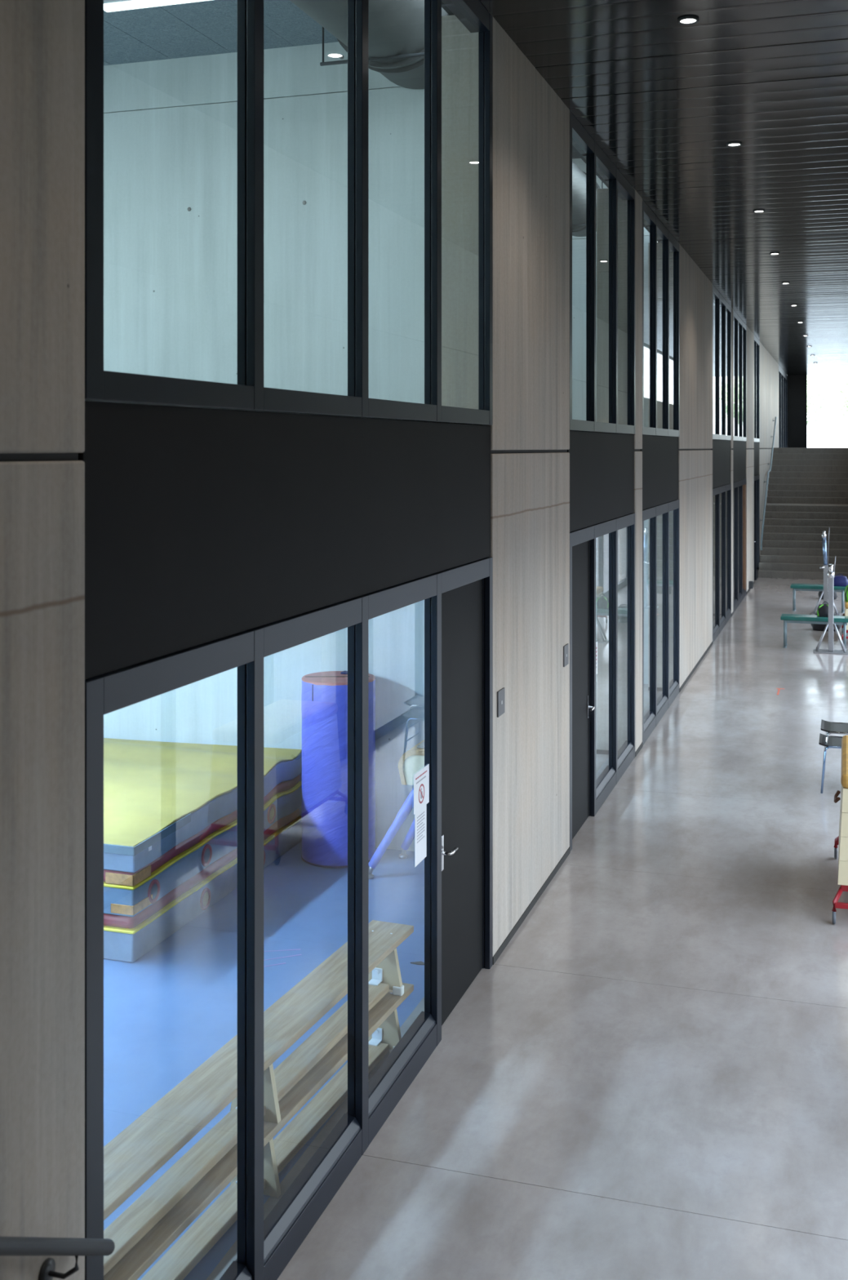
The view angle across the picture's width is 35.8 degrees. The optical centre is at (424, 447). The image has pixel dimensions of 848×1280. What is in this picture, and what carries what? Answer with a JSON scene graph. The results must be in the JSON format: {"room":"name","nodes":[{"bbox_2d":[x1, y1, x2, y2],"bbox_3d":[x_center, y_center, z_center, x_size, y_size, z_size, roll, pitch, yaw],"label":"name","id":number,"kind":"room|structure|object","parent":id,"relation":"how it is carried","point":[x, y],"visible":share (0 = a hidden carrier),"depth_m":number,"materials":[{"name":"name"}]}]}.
{"room":"school corridor","nodes":[
{"label":"school corridor","id":0,"kind":"room"},
{"bbox_2d":[103,0,338,65],"bbox_3d":[-3.170,-3.790,7.744,6.220,0.820,7.600,0,0,18],"label":"ceiling","id":1,"kind":"structure","parent":0,"point":[204,28],"depth_m":10.67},
{"bbox_2d":[103,0,208,12],"bbox_3d":[-1.761,-3.340,9.706,1.400,0.080,0.120,0,0,18],"label":"lamp","id":2,"kind":"object","parent":1,"relation":"attached to","point":[109,6],"visible":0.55,"depth_m":9.80,"materials":[{"name":"white"}]},
{"bbox_2d":[289,0,449,88],"bbox_3d":[-0.931,-3.478,7.732,1.090,1.205,6.150,0,0,18],"label":"ventilation duct","id":3,"kind":"object","parent":1,"relation":"hanging from","point":[396,28],"visible":0.58,"depth_m":9.41,"materials":[{"name":"metal"}]},
{"bbox_2d":[103,41,424,851],"bbox_3d":[-2.104,-0.400,11.538,5.925,7.400,0.283,0,0,18],"label":"wall","id":4,"kind":"structure","parent":0,"point":[171,125],"depth_m":11.12,"materials":[{"name":"concrete"}]},
{"bbox_2d":[103,840,424,1279],"bbox_3d":[-3.237,3.400,7.765,6.080,0.200,7.600,0,0,18],"label":"floor","id":5,"kind":"structure","parent":0,"point":[167,1011],"depth_m":8.18,"materials":[{"name":"blue rubber"}]},
{"bbox_2d":[103,808,302,962],"bbox_3d":[-2.584,3.147,10.075,2.423,0.304,2.758,0,0,18],"label":"mat","id":6,"kind":"object","parent":5,"relation":"on","point":[126,939],"visible":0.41,"depth_m":9.05,"materials":[{"name":"blue plastic"}]},
{"bbox_2d":[103,774,302,916],"bbox_3d":[-2.584,2.854,10.075,2.423,0.316,2.758,0,0,18],"label":"mat","id":7,"kind":"object","parent":6,"relation":"on","point":[127,894],"visible":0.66,"depth_m":9.05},
{"bbox_2d":[103,737,302,872],"bbox_3d":[-2.579,2.621,10.068,2.422,0.223,2.752,0,0,18],"label":"mat","id":8,"kind":"object","parent":7,"relation":"on","point":[158,795],"visible":0.61,"depth_m":9.71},
{"bbox_2d":[103,982,413,1279],"bbox_3d":[-0.813,3.136,5.677,0.250,0.327,3.550,0,0,21],"label":"bench","id":9,"kind":"object","parent":5,"relation":"on","point":[384,1028],"visible":0.47,"depth_m":5.73,"materials":[{"name":"brown wood"}]},
{"bbox_2d":[103,920,413,1275],"bbox_3d":[-0.813,2.811,5.677,0.250,0.327,3.550,0,0,21],"label":"bench","id":10,"kind":"object","parent":9,"relation":"on","point":[131,1158],"visible":0.7,"depth_m":5.50,"materials":[{"name":"brown wood"}]},
{"bbox_2d":[263,948,302,967],"bbox_3d":[-0.959,3.299,8.484,0.347,0.001,0.281,0,0,-10],"label":"scuff","id":11,"kind":"object","parent":5,"relation":"on","point":[299,948],"visible":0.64,"depth_m":8.53,"materials":[{"name":"blue"}]},
{"bbox_2d":[301,671,375,867],"bbox_3d":[-0.689,2.565,10.606,0.602,1.466,0.602,0,0,18],"label":"foam roller","id":12,"kind":"object","parent":5,"relation":"on","point":[324,695],"visible":0.7,"depth_m":10.34,"materials":[{"name":"blue plastic"}]},
{"bbox_2d":[368,739,424,879],"bbox_3d":[0.118,2.794,10.199,1.025,1.012,0.618,0,0,18],"label":"horse","id":13,"kind":"object","parent":5,"relation":"on","point":[412,761],"visible":0.3,"depth_m":10.06},
{"bbox_2d":[410,961,424,964],"bbox_3d":[-0.029,3.297,8.408,0.118,0.006,0.047,0,0,7],"label":"scrap","id":14,"kind":"object","parent":5,"relation":"on","point":[414,962],"visible":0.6,"depth_m":8.40,"materials":[{"name":"grey metal"}]},
{"bbox_2d":[0,0,778,1279],"bbox_3d":[4.041,0.233,20.261,0.420,6.045,49.050,0,0,18],"label":"wall","id":15,"kind":"structure","parent":0,"point":[42,42],"depth_m":3.88,"materials":[{"name":"wood"}]},
{"bbox_2d":[0,556,493,1279],"bbox_3d":[-0.778,1.879,4.605,0.246,2.842,7.934,0,0,18],"label":"window","id":16,"kind":"structure","parent":15,"relation":"in","point":[265,1248],"depth_m":5.23,"materials":[{"name":"black metal"}]},
{"bbox_2d":[414,804,426,867],"bbox_3d":[-0.017,2.088,7.078,0.002,0.284,0.200,0,0,18],"label":"notice sheet","id":17,"kind":"object","parent":16,"relation":"attached to","point":[420,817],"visible":1,"depth_m":7.08,"materials":[{"name":"paper"}]},
{"bbox_2d":[413,764,429,814],"bbox_3d":[-0.013,1.839,7.084,0.002,0.210,0.265,0,0,18],"label":"notice sheet","id":18,"kind":"object","parent":16,"relation":"attached to","point":[421,779],"visible":1,"depth_m":7.08,"materials":[{"name":"paper"}]},
{"bbox_2d":[441,578,482,1025],"bbox_3d":[0.223,2.055,7.829,0.128,2.474,1.030,0,0,18],"label":"door","id":19,"kind":"structure","parent":16,"relation":"attached to","point":[461,606],"depth_m":7.86,"materials":[{"name":"black metal"}]},
{"bbox_2d":[78,400,490,679],"bbox_3d":[-0.331,0.276,6.157,0.078,0.834,4.702,0,0,18],"label":"wall panel","id":20,"kind":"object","parent":15,"relation":"attached to","point":[202,526],"depth_m":5.04,"materials":[{"name":"black metal"}]},
{"bbox_2d":[84,0,493,425],"bbox_3d":[-0.342,-1.448,6.161,0.125,2.605,4.704,0,0,18],"label":"window","id":21,"kind":"structure","parent":15,"relation":"in","point":[250,393],"depth_m":5.70,"materials":[{"name":"black metal"}]},
{"bbox_2d":[206,996,424,1279],"bbox_3d":[-0.276,3.400,6.812,0.140,0.200,7.600,0,0,18],"label":"trim","id":22,"kind":"structure","parent":15,"relation":"attached to","point":[231,1255],"depth_m":6.11,"materials":[{"name":"wood"}]},
{"bbox_2d":[497,687,505,717],"bbox_3d":[0.501,1.657,8.554,0.014,0.165,0.165,0,0,18],"label":"door sign","id":23,"kind":"object","parent":15,"relation":"attached to","point":[501,693],"visible":1,"depth_m":8.54,"materials":[{"name":"grey metal"}]},
{"bbox_2d":[563,643,568,666],"bbox_3d":[1.138,1.663,10.533,0.014,0.165,0.165,0,0,18],"label":"door sign","id":24,"kind":"object","parent":15,"relation":"attached to","point":[566,648],"visible":1,"depth_m":10.51,"materials":[{"name":"grey metal"}]},
{"bbox_2d":[567,430,634,532],"bbox_3d":[1.674,0.276,12.388,0.078,0.834,3.482,0,0,18],"label":"wall panel","id":25,"kind":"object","parent":15,"relation":"attached to","point":[602,464],"depth_m":12.10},
{"bbox_2d":[569,111,635,434],"bbox_3d":[1.663,-1.448,12.391,0.125,2.605,3.484,0,0,18],"label":"window","id":26,"kind":"structure","parent":15,"relation":"in","point":[597,160],"depth_m":12.33,"materials":[{"name":"black metal"}]},
{"bbox_2d":[569,512,635,850],"bbox_3d":[1.663,1.998,12.391,0.125,2.603,3.484,0,0,18],"label":"window","id":27,"kind":"structure","parent":15,"relation":"in","point":[620,761],"depth_m":12.87,"materials":[{"name":"black metal"}]},
{"bbox_2d":[572,540,595,839],"bbox_3d":[1.337,2.055,11.292,0.128,2.474,0.990,0,0,18],"label":"door","id":28,"kind":"structure","parent":27,"relation":"attached to","point":[580,552],"depth_m":11.38,"materials":[{"name":"black metal"}]},
{"bbox_2d":[595,641,597,674],"bbox_3d":[1.562,1.927,11.977,0.002,0.294,0.200,0,0,18],"label":"notice sheet","id":29,"kind":"object","parent":27,"relation":"attached to","point":[597,642],"visible":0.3,"depth_m":12.04,"materials":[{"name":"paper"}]},
{"bbox_2d":[493,582,754,964],"bbox_3d":[2.174,3.275,14.454,0.424,0.050,36.844,0,0,18],"label":"baseboard","id":30,"kind":"structure","parent":15,"relation":"attached to","point":[503,946],"depth_m":9.86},
{"bbox_2d":[595,691,662,780],"bbox_3d":[2.187,3.400,14.466,0.140,0.200,7.920,0,0,18],"label":"trim","id":31,"kind":"structure","parent":15,"relation":"attached to","point":[606,763],"depth_m":13.73,"materials":[{"name":"metal"}]},
{"bbox_2d":[640,435,678,510],"bbox_3d":[2.883,0.276,16.143,0.078,0.834,3.372,0,0,18],"label":"trim","id":32,"kind":"structure","parent":15,"relation":"attached to","point":[660,453],"depth_m":15.89,"materials":[{"name":"black metal"}]},
{"bbox_2d":[642,499,679,744],"bbox_3d":[2.872,1.998,16.146,0.125,2.603,3.374,0,0,18],"label":"window","id":33,"kind":"structure","parent":15,"relation":"in","point":[659,707],"depth_m":16.64,"materials":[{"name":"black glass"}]},
{"bbox_2d":[642,199,679,436],"bbox_3d":[2.872,-1.448,16.146,0.125,2.605,3.374,0,0,18],"label":"window","id":34,"kind":"structure","parent":15,"relation":"in","point":[671,246],"depth_m":16.64,"materials":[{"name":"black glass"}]},
{"bbox_2d":[711,439,730,488],"bbox_3d":[5.378,0.276,23.896,0.078,0.834,3.742,0,0,18],"label":"trim","id":35,"kind":"structure","parent":15,"relation":"attached to","point":[721,449],"depth_m":23.72,"materials":[{"name":"grey metal"}]},
{"bbox_2d":[712,483,731,643],"bbox_3d":[5.367,1.998,23.900,0.125,2.603,3.744,0,0,18],"label":"window","id":36,"kind":"structure","parent":15,"relation":"in","point":[722,495],"depth_m":24.00,"materials":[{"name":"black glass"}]},
{"bbox_2d":[712,284,731,439],"bbox_3d":[5.367,-1.448,23.900,0.125,2.605,3.744,0,0,18],"label":"window","id":37,"kind":"structure","parent":15,"relation":"in","point":[722,309],"depth_m":24.00,"materials":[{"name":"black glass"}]},
{"bbox_2d":[732,440,746,482],"bbox_3d":[6.651,0.276,27.852,0.078,0.834,3.612,0,0,18],"label":"trim","id":38,"kind":"structure","parent":15,"relation":"attached to","point":[739,448],"depth_m":27.67,"materials":[{"name":"grey metal"}]},
{"bbox_2d":[733,309,746,441],"bbox_3d":[6.640,-1.448,27.855,0.125,2.605,3.614,0,0,18],"label":"window","id":39,"kind":"structure","parent":15,"relation":"in","point":[740,327],"depth_m":28.16,"materials":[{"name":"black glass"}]},
{"bbox_2d":[733,478,746,612],"bbox_3d":[6.640,1.998,27.855,0.125,2.603,3.614,0,0,18],"label":"window","id":40,"kind":"structure","parent":15,"relation":"in","point":[740,487],"depth_m":28.14,"materials":[{"name":"clear glass"}]},
{"bbox_2d":[748,581,753,588],"bbox_3d":[7.542,3.160,30.296,0.096,0.160,0.200,0,0,18],"label":"outlet box","id":41,"kind":"object","parent":15,"relation":"attached to","point":[750,583],"visible":1,"depth_m":30.21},
{"bbox_2d":[753,441,759,475],"bbox_3d":[8.297,0.276,32.968,0.078,0.834,2.142,0,0,18],"label":"trim","id":42,"kind":"structure","parent":15,"relation":"attached to","point":[756,448],"depth_m":32.90,"materials":[{"name":"grey metal"}]},
{"bbox_2d":[754,474,759,580],"bbox_3d":[8.286,1.998,32.972,0.125,2.603,2.144,0,0,18],"label":"window","id":43,"kind":"structure","parent":15,"relation":"in","point":[757,478],"depth_m":33.58,"materials":[{"name":"clear glass"}]},
{"bbox_2d":[754,335,777,550],"bbox_3d":[9.379,-0.073,36.180,0.239,5.354,8.921,0,0,18],"label":"window","id":44,"kind":"structure","parent":15,"relation":"in","point":[757,343],"depth_m":33.88,"materials":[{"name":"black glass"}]},
{"bbox_2d":[778,364,787,447],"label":"window","id":45,"kind":"structure","parent":15,"relation":"in","point":[783,376],"depth_m":46.64,"materials":[{"name":"clear glass"}]},
{"bbox_2d":[277,577,847,1279],"bbox_3d":[3.962,3.425,14.745,3.110,0.250,38.500,0,0,18],"label":"floor","id":46,"kind":"structure","parent":0,"point":[648,1080],"depth_m":7.28,"materials":[{"name":"grey concrete"}]},
{"bbox_2d":[758,447,847,579],"bbox_3d":[12.494,1.649,41.255,2.802,3.301,17.402,0,0,18],"label":"staircase","id":47,"kind":"structure","parent":46,"relation":"on","point":[807,496],"depth_m":35.34,"materials":[{"name":"concrete"}]},
{"bbox_2d":[780,613,847,650],"bbox_3d":[6.458,3.039,21.684,1.100,0.521,0.340,0,0,18],"label":"bench","id":48,"kind":"object","parent":46,"relation":"on","point":[787,618],"visible":0.91,"depth_m":21.59,"materials":[{"name":"teal paint"}]},
{"bbox_2d":[817,601,834,617],"bbox_3d":[6.619,2.655,21.660,0.274,0.248,0.250,0,0,18],"label":"backpack","id":49,"kind":"object","parent":48,"relation":"on","point":[823,609],"visible":0.79,"depth_m":21.59,"materials":[{"name":"black fabric"}]},
{"bbox_2d":[790,583,846,613],"bbox_3d":[7.987,3.039,26.581,1.100,0.521,0.340,0,0,18],"label":"bench","id":50,"kind":"object","parent":46,"relation":"on","point":[798,587],"visible":0.87,"depth_m":26.49,"materials":[{"name":"teal paint"}]},
{"bbox_2d":[833,573,847,586],"bbox_3d":[8.366,2.655,26.460,0.373,0.248,0.257,0,0,18],"label":"holdall","id":51,"kind":"object","parent":50,"relation":"on","point":[838,580],"visible":0.76,"depth_m":26.35,"materials":[{"name":"blue fabric"}]},
{"bbox_2d":[811,527,839,615],"bbox_3d":[7.952,2.440,26.015,0.540,1.720,0.320,0,0,18],"label":"post","id":52,"kind":"object","parent":46,"relation":"on","point":[825,592],"visible":0.84,"depth_m":25.98,"materials":[{"name":"metal"}]},
{"bbox_2d":[811,613,841,631],"bbox_3d":[7.270,3.128,23.758,0.530,0.344,0.310,0,0,18],"label":"sports bag","id":53,"kind":"object","parent":46,"relation":"on","point":[817,627],"visible":0.35,"depth_m":23.67,"materials":[{"name":"black fabric"}]},
{"bbox_2d":[818,583,837,599],"bbox_3d":[8.810,3.133,28.681,0.394,0.334,0.274,0,0,18],"label":"sports bag","id":54,"kind":"object","parent":46,"relation":"on","point":[835,595],"visible":0.27,"depth_m":28.59,"materials":[{"name":"black fabric"}]},
{"bbox_2d":[813,555,847,654],"bbox_3d":[6.561,2.520,21.189,0.540,1.560,0.320,0,0,18],"label":"post","id":55,"kind":"object","parent":46,"relation":"on","point":[830,624],"visible":1,"depth_m":21.15,"materials":[{"name":"metal"}]},
{"bbox_2d":[818,733,843,793],"bbox_3d":[4.016,3.062,12.742,0.350,0.477,0.517,0,0,18],"label":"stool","id":56,"kind":"object","parent":46,"relation":"on","point":[835,742],"visible":0.77,"depth_m":12.61,"materials":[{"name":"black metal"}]},
{"bbox_2d":[821,720,847,775],"bbox_3d":[4.061,2.945,12.833,0.350,0.477,0.517,0,0,18],"label":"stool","id":57,"kind":"object","parent":56,"relation":"on","point":[830,727],"visible":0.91,"depth_m":12.78,"materials":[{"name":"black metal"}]},
{"bbox_2d":[831,735,847,924],"bbox_3d":[3.393,2.790,9.728,0.702,1.020,1.609,0,0,18],"label":"box","id":58,"kind":"object","parent":46,"relation":"on","point":[842,840],"visible":1,"depth_m":9.16,"materials":[{"name":"brown wood"}]},
{"bbox_2d":[841,601,847,641],"bbox_3d":[7.529,2.950,22.579,0.682,0.700,1.609,0,0,18],"label":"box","id":59,"kind":"object","parent":46,"relation":"on","point":[846,614],"visible":0.38,"depth_m":22.02,"materials":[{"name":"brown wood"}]},
{"bbox_2d":[844,585,847,601],"bbox_3d":[7.287,2.428,22.239,0.326,0.344,0.370,0,0,18],"label":"bag","id":60,"kind":"object","parent":59,"relation":"on","point":[846,587],"visible":1,"depth_m":22.16,"materials":[{"name":"green fabric"}]},
{"bbox_2d":[572,149,580,158],"bbox_3d":[-0.707,-3.790,15.397,6.220,0.820,7.920,0,0,18],"label":"ceiling","id":61,"kind":"structure","parent":0,"point":[575,155],"depth_m":18.44,"materials":[{"name":"grey"}]},
{"bbox_2d":[572,160,603,236],"bbox_3d":[1.122,-3.442,14.504,0.870,1.275,6.700,0,0,18],"label":"ventilation duct","id":62,"kind":"object","parent":61,"relation":"hanging from","point":[579,177],"visible":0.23,"depth_m":16.14,"materials":[{"name":"metal"}]},
{"bbox_2d":[572,158,649,684],"bbox_3d":[0.408,-0.400,19.345,5.925,7.400,0.280,0,0,18],"label":"wall","id":63,"kind":"structure","parent":0,"point":[579,243],"depth_m":18.60,"materials":[{"name":"concrete"}]},
{"bbox_2d":[595,681,658,773],"bbox_3d":[-0.774,3.400,15.418,6.080,0.200,7.920,0,0,18],"label":"floor","id":64,"kind":"structure","parent":0,"point":[601,759],"depth_m":15.54,"materials":[{"name":"grey concrete"}]},
{"bbox_2d":[441,0,847,375],"bbox_3d":[6.628,-2.874,23.027,3.410,0.252,55.900,0,0,18],"label":"ceiling","id":65,"kind":"structure","parent":0,"point":[664,99],"depth_m":11.29,"materials":[{"name":"metal"}]},
{"bbox_2d":[677,15,699,24],"bbox_3d":[1.696,-2.744,8.436,0.140,0.016,0.140,0,0,18],"label":"recessed light","id":66,"kind":"object","parent":65,"relation":"in","point":[690,20],"visible":1,"depth_m":8.43,"materials":[{"name":"white"}]},
{"bbox_2d":[726,142,742,146],"bbox_3d":[2.805,-2.744,11.882,0.140,0.016,0.140,0,0,18],"label":"recessed light","id":67,"kind":"object","parent":65,"relation":"in","point":[731,144],"visible":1,"depth_m":11.87,"materials":[{"name":"white"}]},
{"bbox_2d":[752,209,765,213],"bbox_3d":[3.886,-2.744,15.242,0.140,0.016,0.140,0,0,18],"label":"recessed light","id":68,"kind":"object","parent":65,"relation":"in","point":[754,211],"visible":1,"depth_m":15.23,"materials":[{"name":"white"}]},
{"bbox_2d":[769,252,780,254],"bbox_3d":[4.958,-2.744,18.574,0.140,0.016,0.140,0,0,18],"label":"recessed light","id":69,"kind":"object","parent":65,"relation":"in","point":[772,253],"visible":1,"depth_m":18.53,"materials":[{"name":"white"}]},
{"bbox_2d":[787,374,807,447],"bbox_3d":[13.957,-1.375,49.883,1.110,2.750,0.120,0,0,18],"label":"wall","id":70,"kind":"structure","parent":0,"point":[797,384],"depth_m":49.76,"materials":[{"name":"black paint"}]},
{"label":"outside","id":71,"kind":"structure","parent":0,"visible":0},
{"bbox_3d":[24.813,1.705,77.106,89.800,3.210,58.000,0,0,18],"label":"ground","id":72,"kind":"structure","parent":71,"visible":0},
{"bbox_2d":[807,374,830,424],"bbox_3d":[24.906,-2.650,88.621,4.740,5.606,4.864,0,0,18],"label":"tree","id":73,"kind":"object","parent":72,"relation":"on","point":[811,401],"visible":0.23,"depth_m":87.86,"materials":[{"name":"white plant"}]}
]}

